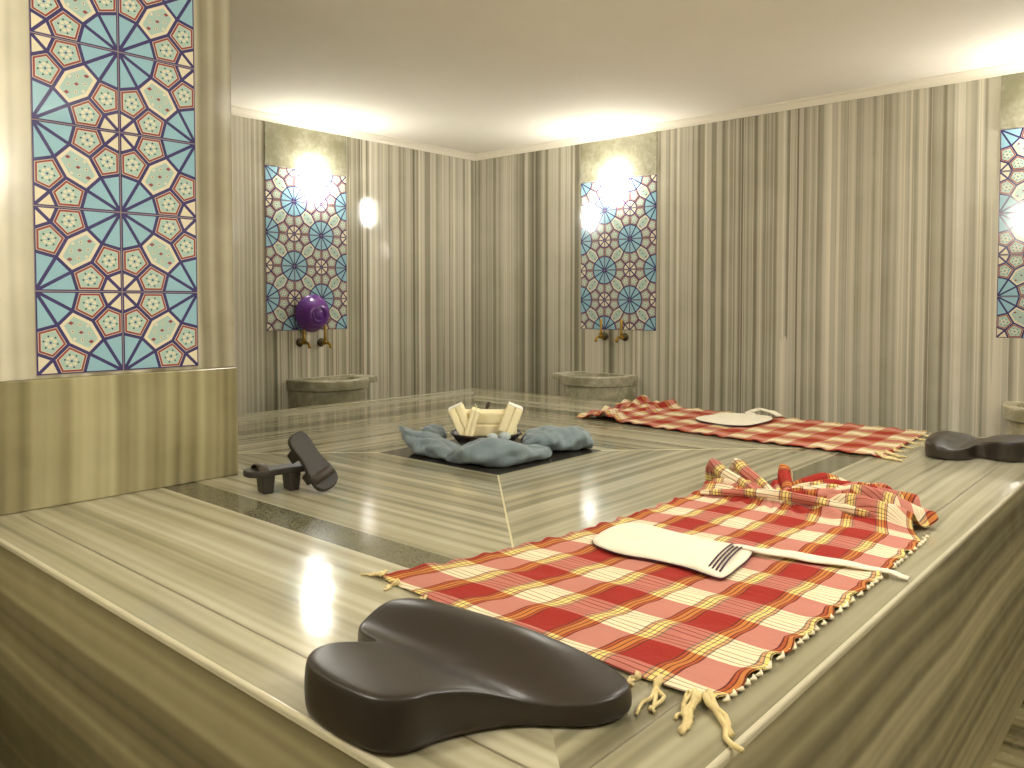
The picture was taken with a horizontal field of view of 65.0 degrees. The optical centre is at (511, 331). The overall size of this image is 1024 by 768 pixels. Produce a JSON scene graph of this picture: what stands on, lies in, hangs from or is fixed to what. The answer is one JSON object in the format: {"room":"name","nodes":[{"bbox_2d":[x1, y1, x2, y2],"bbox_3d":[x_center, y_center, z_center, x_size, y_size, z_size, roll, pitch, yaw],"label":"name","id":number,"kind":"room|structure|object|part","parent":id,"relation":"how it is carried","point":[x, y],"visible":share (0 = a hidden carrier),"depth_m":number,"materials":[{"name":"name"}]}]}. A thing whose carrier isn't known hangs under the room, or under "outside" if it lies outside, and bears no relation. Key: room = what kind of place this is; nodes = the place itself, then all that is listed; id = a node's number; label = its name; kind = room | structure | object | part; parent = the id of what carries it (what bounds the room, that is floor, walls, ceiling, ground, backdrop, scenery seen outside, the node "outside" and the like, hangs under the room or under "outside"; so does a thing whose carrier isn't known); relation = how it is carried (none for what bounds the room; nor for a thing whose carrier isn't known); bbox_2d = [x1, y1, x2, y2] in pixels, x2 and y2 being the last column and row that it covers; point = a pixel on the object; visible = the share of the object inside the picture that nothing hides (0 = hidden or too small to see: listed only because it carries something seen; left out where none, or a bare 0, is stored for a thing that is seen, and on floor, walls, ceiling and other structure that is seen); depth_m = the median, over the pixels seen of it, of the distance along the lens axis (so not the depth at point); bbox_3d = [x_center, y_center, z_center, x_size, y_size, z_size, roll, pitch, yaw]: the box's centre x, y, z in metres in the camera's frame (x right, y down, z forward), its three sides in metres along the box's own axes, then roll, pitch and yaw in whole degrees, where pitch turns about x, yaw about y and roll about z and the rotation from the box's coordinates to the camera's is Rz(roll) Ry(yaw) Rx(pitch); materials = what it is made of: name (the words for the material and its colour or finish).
{"room":"spa","nodes":[
{"label":"spa","id":0,"kind":"room"},
{"bbox_2d":[0,0,237,515],"bbox_3d":[-2.081,0.011,2.553,0.515,3.034,2.338,2,3,41],"label":"wall partition","id":1,"kind":"structure","parent":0,"point":[65,438],"depth_m":2.90,"materials":[{"name":"stone"}]},
{"bbox_2d":[28,0,198,375],"bbox_3d":[-1.415,-0.576,2.903,0.006,1.435,0.574,2,3,41],"label":"tile panel","id":2,"kind":"object","parent":1,"relation":"attached to","point":[113,148],"visible":1,"depth_m":2.89,"materials":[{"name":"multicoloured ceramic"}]},
{"bbox_2d":[295,295,329,331],"bbox_3d":[-1.522,-0.144,6.236,0.294,0.293,0.140,-2,3,-42],"label":"plastic bowl","id":3,"kind":"object","parent":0,"point":[312,312],"visible":1,"depth_m":6.19,"materials":[{"name":"purple plastic"}]},
{"bbox_2d":[231,115,474,414],"bbox_3d":[-2.479,-0.095,5.494,0.175,3.034,6.580,2,3,41],"label":"wall","id":4,"kind":"structure","parent":0,"point":[410,213],"depth_m":6.89,"materials":[{"name":"stone"}]},
{"bbox_2d":[296,330,310,348],"bbox_3d":[-1.608,0.030,6.243,0.150,0.195,0.070,2,3,41],"label":"tap","id":5,"kind":"object","parent":4,"relation":"attached to","point":[300,342],"visible":0.95,"depth_m":6.24,"materials":[{"name":"brown metal"}]},
{"bbox_3d":[-1.617,0.004,6.250,0.031,0.144,0.031,2,3,41],"label":"lever","id":6,"kind":"part","parent":5,"relation":"part of","materials":[{"name":"gold metal"}]},
{"bbox_3d":[-1.603,0.096,6.241,0.136,0.062,0.036,2,3,41],"label":"spout","id":7,"kind":"part","parent":5,"relation":"part of","materials":[{"name":"gold metal"}]},
{"bbox_2d":[264,165,346,330],"bbox_3d":[-1.606,-0.640,6.330,0.006,1.250,0.750,2,3,41],"label":"tile panel","id":8,"kind":"object","parent":4,"relation":"attached to","point":[306,236],"visible":0.91,"depth_m":6.28,"materials":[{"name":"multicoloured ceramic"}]},
{"bbox_2d":[306,162,323,197],"bbox_3d":[-1.533,-1.198,6.311,0.102,0.287,0.140,2,3,41],"label":"wall lamp","id":9,"kind":"object","parent":8,"relation":"attached to","point":[314,178],"visible":1,"depth_m":6.28,"materials":[{"name":"beige glass"}]},
{"bbox_2d":[264,121,346,175],"bbox_3d":[-1.605,-1.431,6.300,0.008,0.324,0.750,2,3,41],"label":"trim","id":10,"kind":"structure","parent":4,"relation":"attached to","point":[288,146],"depth_m":6.27,"materials":[{"name":"stone"}]},
{"bbox_2d":[317,325,331,347],"bbox_3d":[-1.478,0.032,6.390,0.150,0.195,0.070,2,3,41],"label":"tap","id":11,"kind":"object","parent":4,"relation":"attached to","point":[321,342],"visible":0.91,"depth_m":6.39,"materials":[{"name":"gold metal"}]},
{"bbox_3d":[-1.487,0.006,6.397,0.031,0.144,0.031,2,3,41],"label":"lever","id":12,"kind":"part","parent":11,"relation":"part of","materials":[{"name":"gold metal"}]},
{"bbox_3d":[-1.473,0.098,6.388,0.136,0.062,0.036,2,3,41],"label":"spout","id":13,"kind":"part","parent":11,"relation":"part of","materials":[{"name":"gold metal"}]},
{"bbox_2d":[231,105,474,160],"bbox_3d":[-2.392,-1.582,5.364,0.056,0.052,6.230,2,3,41],"label":"trim","id":14,"kind":"structure","parent":4,"relation":"attached to","point":[237,111],"depth_m":6.54,"materials":[{"name":"beige"}]},
{"bbox_2d":[230,0,1023,153],"bbox_3d":[-0.149,-1.625,3.386,6.384,0.175,6.580,2,3,41],"label":"ceiling","id":15,"kind":"structure","parent":0,"point":[469,76],"depth_m":4.60,"materials":[{"name":"white paint"}]},
{"bbox_2d":[475,76,1023,436],"bbox_3d":[1.967,-0.107,5.846,6.034,3.034,0.175,2,3,41],"label":"wall","id":16,"kind":"structure","parent":0,"point":[837,262],"depth_m":5.67,"materials":[{"name":"stone"}]},
{"bbox_2d":[594,318,607,341],"bbox_3d":[0.736,-0.015,6.718,0.070,0.195,0.150,2,3,41],"label":"tap","id":17,"kind":"object","parent":16,"relation":"attached to","point":[604,335],"visible":1,"depth_m":6.72,"materials":[{"name":"gold metal"}]},
{"bbox_3d":[0.731,0.051,6.715,0.036,0.062,0.136,2,3,41],"label":"spout","id":18,"kind":"part","parent":17,"relation":"part of","materials":[{"name":"gold metal"}]},
{"bbox_3d":[0.744,-0.041,6.726,0.031,0.144,0.031,2,3,41],"label":"lever","id":19,"kind":"part","parent":17,"relation":"part of","materials":[{"name":"gold metal"}]},
{"bbox_2d":[581,174,656,330],"bbox_3d":[0.873,-0.642,6.671,0.750,1.250,0.006,2,3,41],"label":"tile panel","id":20,"kind":"object","parent":16,"relation":"attached to","point":[619,236],"visible":0.98,"depth_m":6.65,"materials":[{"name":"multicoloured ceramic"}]},
{"bbox_2d":[604,165,620,199],"bbox_3d":[0.816,-1.234,6.627,0.140,0.287,0.102,2,3,41],"label":"wall lamp","id":21,"kind":"object","parent":20,"relation":"attached to","point":[612,187],"visible":1,"depth_m":6.60,"materials":[{"name":"beige glass"}]},
{"bbox_2d":[581,131,656,182],"bbox_3d":[0.872,-1.439,6.641,0.750,0.332,0.008,2,3,41],"label":"trim","id":22,"kind":"structure","parent":16,"relation":"attached to","point":[634,155],"depth_m":6.61,"materials":[{"name":"stone"}]},
{"bbox_2d":[615,319,628,342],"bbox_3d":[0.888,-0.011,6.584,0.070,0.195,0.150,2,3,41],"label":"tap","id":23,"kind":"object","parent":16,"relation":"attached to","point":[624,336],"visible":1,"depth_m":6.58,"materials":[{"name":"gold metal"}]},
{"bbox_3d":[0.884,0.056,6.581,0.036,0.062,0.136,2,3,41],"label":"spout","id":24,"kind":"part","parent":23,"relation":"part of","materials":[{"name":"gold metal"}]},
{"bbox_3d":[0.896,-0.036,6.592,0.031,0.144,0.031,2,3,41],"label":"lever","id":25,"kind":"part","parent":23,"relation":"part of","materials":[{"name":"gold metal"}]},
{"bbox_2d":[475,61,1023,160],"bbox_3d":[1.891,-1.594,5.705,6.034,0.052,0.056,2,3,41],"label":"trim","id":26,"kind":"structure","parent":16,"relation":"attached to","point":[1016,67],"depth_m":5.68,"materials":[{"name":"beige"}]},
{"bbox_2d":[996,127,1023,337],"bbox_3d":[3.217,-0.581,4.607,0.750,1.250,0.006,2,3,41],"label":"tile panel","id":27,"kind":"object","parent":16,"relation":"attached to","point":[1010,269],"visible":1,"depth_m":4.81,"materials":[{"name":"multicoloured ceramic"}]},
{"bbox_2d":[1000,72,1023,128],"bbox_3d":[3.216,-1.370,4.578,0.750,0.322,0.008,2,3,41],"label":"trim","id":28,"kind":"structure","parent":16,"relation":"attached to","point":[1012,85],"depth_m":4.78,"materials":[{"name":"stone"}]},
{"bbox_2d":[990,701,1023,767],"bbox_3d":[-0.149,1.583,3.502,6.384,0.175,6.580,2,3,41],"label":"floor","id":29,"kind":"structure","parent":0,"point":[1010,754],"depth_m":2.93,"materials":[{"name":"stone"}]},
{"bbox_2d":[286,374,377,408],"bbox_3d":[-1.349,0.879,6.368,0.413,1.038,0.734,2,3,41],"label":"basin","id":30,"kind":"object","parent":29,"relation":"on","point":[323,390],"visible":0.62,"depth_m":6.14,"materials":[{"name":"stone"}]},
{"bbox_2d":[0,388,1023,767],"bbox_3d":[-0.117,1.023,3.825,4.066,0.921,3.998,2,3,41],"label":"platform","id":31,"kind":"object","parent":29,"relation":"on","point":[176,626],"visible":0.64,"depth_m":2.22,"materials":[{"name":"stone"}]},
{"bbox_2d":[243,462,304,493],"bbox_3d":[-0.876,0.537,2.995,0.244,0.108,0.106,-1,3,-36],"label":"clog","id":32,"kind":"object","parent":31,"relation":"on","point":[265,475],"visible":0.91,"depth_m":2.96,"materials":[{"name":"brown wood"}]},
{"bbox_2d":[287,431,337,491],"bbox_3d":[-0.747,0.477,2.990,0.194,0.215,0.115,1,2,14],"label":"clog","id":33,"kind":"object","parent":31,"relation":"on","point":[319,472],"visible":1,"depth_m":2.96,"materials":[{"name":"brown wood"}]},
{"bbox_2d":[398,425,459,459],"bbox_3d":[-0.382,0.509,3.718,0.463,0.108,0.194,2,3,41],"label":"towel","id":34,"kind":"object","parent":31,"relation":"on","point":[429,444],"visible":0.86,"depth_m":3.65,"materials":[{"name":"grey fabric"}]},
{"bbox_2d":[420,424,446,438],"bbox_3d":[-0.387,0.502,3.917,0.139,0.110,0.260,0,2,-4],"label":"towel","id":35,"kind":"object","parent":31,"relation":"on","point":[433,428],"visible":0.33,"depth_m":3.86,"materials":[{"name":"grey fabric"}]},
{"bbox_2d":[304,598,631,753],"bbox_3d":[-0.128,0.601,1.424,0.602,0.093,0.434,2,3,41],"label":"headrest pillow","id":36,"kind":"object","parent":31,"relation":"on","point":[419,673],"visible":1,"depth_m":1.35,"materials":[{"name":"black rubber"}]},
{"bbox_2d":[450,429,521,445],"bbox_3d":[-0.124,0.516,3.842,0.342,0.087,0.342,2,3,41],"label":"serving bowl","id":37,"kind":"object","parent":31,"relation":"on","point":[461,439],"visible":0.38,"depth_m":3.74,"materials":[{"name":"grey metal"}]},
{"bbox_2d":[448,402,470,434],"bbox_3d":[-0.240,0.413,3.796,0.118,0.157,0.098,0,2,0],"label":"folded washcloth","id":38,"kind":"object","parent":37,"relation":"in","point":[458,414],"visible":0.8,"depth_m":3.75,"materials":[{"name":"beige fabric"}]},
{"bbox_2d":[464,407,479,435],"bbox_3d":[-0.186,0.424,3.776,0.073,0.135,0.098,0,2,0],"label":"folded washcloth","id":39,"kind":"object","parent":37,"relation":"in","point":[474,414],"visible":0.87,"depth_m":3.73,"materials":[{"name":"beige fabric"}]},
{"bbox_2d":[466,409,516,435],"bbox_3d":[-0.110,0.433,3.840,0.266,0.124,0.081,0,2,0],"label":"folded washcloth","id":40,"kind":"object","parent":37,"relation":"in","point":[488,421],"visible":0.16,"depth_m":3.81,"materials":[{"name":"beige fabric"}]},
{"bbox_2d":[498,402,522,434],"bbox_3d":[-0.007,0.410,3.796,0.117,0.153,0.098,0,2,0],"label":"folded washcloth","id":41,"kind":"object","parent":37,"relation":"in","point":[510,419],"visible":0.89,"depth_m":3.75,"materials":[{"name":"beige fabric"}]},
{"bbox_2d":[446,432,551,466],"bbox_3d":[-0.029,0.506,3.502,0.490,0.130,0.242,-1,2,-17],"label":"towel","id":42,"kind":"object","parent":31,"relation":"on","point":[495,450],"visible":1,"depth_m":3.41,"materials":[{"name":"grey fabric"}]},
{"bbox_2d":[521,425,593,450],"bbox_3d":[0.198,0.502,3.819,0.368,0.115,0.231,-1,2,-24],"label":"towel","id":43,"kind":"object","parent":31,"relation":"on","point":[568,438],"visible":0.87,"depth_m":3.75,"materials":[{"name":"grey fabric"}]},
{"bbox_2d":[360,458,937,753],"bbox_3d":[0.606,0.559,2.240,1.789,0.121,1.109,-2,3,-43],"label":"plaid cloth","id":44,"kind":"object","parent":31,"relation":"on","point":[698,635],"visible":0.96,"depth_m":1.99,"materials":[{"name":"red fabric"}]},
{"bbox_2d":[592,523,909,580],"bbox_3d":[0.589,0.601,2.161,0.802,0.031,0.354,2,3,41],"label":"mitt","id":45,"kind":"object","parent":44,"relation":"on","point":[711,558],"visible":1,"depth_m":2.18,"materials":[{"name":"white fabric"}]},
{"bbox_2d":[577,395,927,461],"bbox_3d":[1.304,0.495,4.509,1.913,0.085,0.946,2,3,41],"label":"plaid cloth","id":46,"kind":"object","parent":31,"relation":"on","point":[878,441],"visible":0.98,"depth_m":4.39,"materials":[{"name":"red fabric"}]},
{"bbox_2d":[696,408,783,425],"bbox_3d":[1.330,0.491,4.748,0.381,0.044,0.569,2,3,41],"label":"mitt","id":47,"kind":"object","parent":46,"relation":"on","point":[749,418],"visible":1,"depth_m":4.67,"materials":[{"name":"white fabric"}]},
{"bbox_2d":[925,431,1023,461],"bbox_3d":[2.179,0.517,3.741,0.434,0.093,0.602,2,3,41],"label":"pad","id":48,"kind":"object","parent":31,"relation":"on","point":[949,445],"visible":1,"depth_m":3.59,"materials":[{"name":"black leather"}]},
{"bbox_2d":[552,371,637,401],"bbox_3d":[0.620,0.868,6.677,0.734,1.038,0.413,2,3,41],"label":"basin","id":49,"kind":"object","parent":29,"relation":"on","point":[576,384],"visible":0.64,"depth_m":6.47,"materials":[{"name":"stone"}]},
{"bbox_2d":[1003,401,1023,434],"bbox_3d":[3.081,0.947,4.511,0.628,1.038,0.413,2,3,41],"label":"basin","id":50,"kind":"object","parent":29,"relation":"on","point":[1013,411],"visible":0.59,"depth_m":4.57,"materials":[{"name":"stone"}]}
]}

